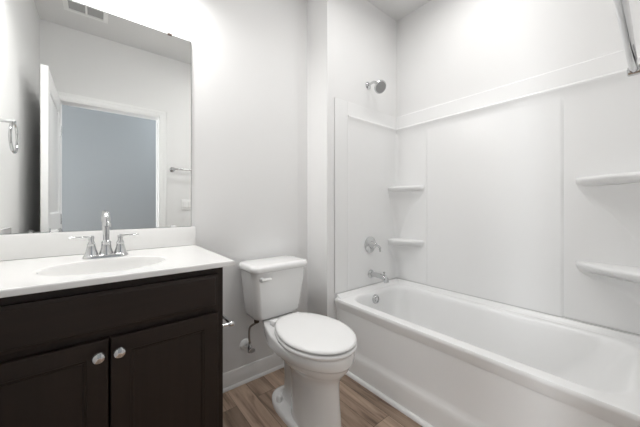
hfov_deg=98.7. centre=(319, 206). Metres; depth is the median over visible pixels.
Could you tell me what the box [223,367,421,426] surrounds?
floor
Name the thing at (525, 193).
tub surround
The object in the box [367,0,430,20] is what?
ceiling
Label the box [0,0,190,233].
mirror
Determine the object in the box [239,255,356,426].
toilet
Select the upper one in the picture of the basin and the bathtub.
the basin
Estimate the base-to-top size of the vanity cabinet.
0.885 m
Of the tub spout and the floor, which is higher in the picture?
the tub spout
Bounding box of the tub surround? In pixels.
[334,45,639,333]
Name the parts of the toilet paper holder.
post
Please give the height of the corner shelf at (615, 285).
0.209 m
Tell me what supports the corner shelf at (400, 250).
attached to the tub surround
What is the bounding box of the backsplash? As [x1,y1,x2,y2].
[0,226,194,260]
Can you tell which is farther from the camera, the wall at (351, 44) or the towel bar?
the wall at (351, 44)
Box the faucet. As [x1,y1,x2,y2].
[69,211,138,258]
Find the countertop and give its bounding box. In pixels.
[0,226,234,297]
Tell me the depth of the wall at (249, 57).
1.76 m
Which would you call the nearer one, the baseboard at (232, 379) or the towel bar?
the towel bar
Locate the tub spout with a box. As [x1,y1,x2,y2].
[368,270,388,282]
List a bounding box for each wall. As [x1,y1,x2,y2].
[0,0,306,372]
[307,0,396,318]
[397,0,639,333]
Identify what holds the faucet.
on the countertop
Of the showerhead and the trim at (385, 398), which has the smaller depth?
the trim at (385, 398)
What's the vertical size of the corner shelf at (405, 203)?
0.423 m
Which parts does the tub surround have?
panel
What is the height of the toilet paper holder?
0.040 m
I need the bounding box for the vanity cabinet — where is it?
[0,267,222,426]
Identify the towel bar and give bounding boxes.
[613,0,639,76]
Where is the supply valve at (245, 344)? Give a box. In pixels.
[240,320,258,352]
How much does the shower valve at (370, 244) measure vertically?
0.130 m
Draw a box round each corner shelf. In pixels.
[388,186,423,235]
[388,238,423,262]
[576,171,639,260]
[576,261,639,309]
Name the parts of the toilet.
flush lever, tank, tank lid, bowl, seat, lid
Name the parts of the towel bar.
post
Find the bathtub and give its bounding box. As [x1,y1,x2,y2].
[334,277,639,426]
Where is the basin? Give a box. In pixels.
[36,257,164,275]
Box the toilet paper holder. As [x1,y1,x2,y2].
[223,314,233,326]
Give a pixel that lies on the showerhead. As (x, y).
(380, 86)
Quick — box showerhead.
[366,80,385,93]
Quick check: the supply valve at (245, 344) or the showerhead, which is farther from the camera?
the showerhead
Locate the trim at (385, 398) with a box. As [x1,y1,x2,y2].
[346,371,432,426]
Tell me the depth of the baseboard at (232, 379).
1.78 m
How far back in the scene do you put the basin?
1.11 m
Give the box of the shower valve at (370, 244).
[364,236,380,252]
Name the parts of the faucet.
lever, handle, plate, spout, handle, lever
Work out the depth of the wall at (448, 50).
1.84 m
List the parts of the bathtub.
overflow plate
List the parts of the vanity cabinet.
door, knob, drawer, knob, door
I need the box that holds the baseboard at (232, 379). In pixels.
[223,354,283,392]
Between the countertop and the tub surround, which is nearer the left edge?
the countertop
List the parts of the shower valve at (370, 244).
valve handle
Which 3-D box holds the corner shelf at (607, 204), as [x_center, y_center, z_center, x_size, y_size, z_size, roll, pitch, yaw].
[1.420,0.056,1.331,0.187,0.423,0.295,0,0,-39]

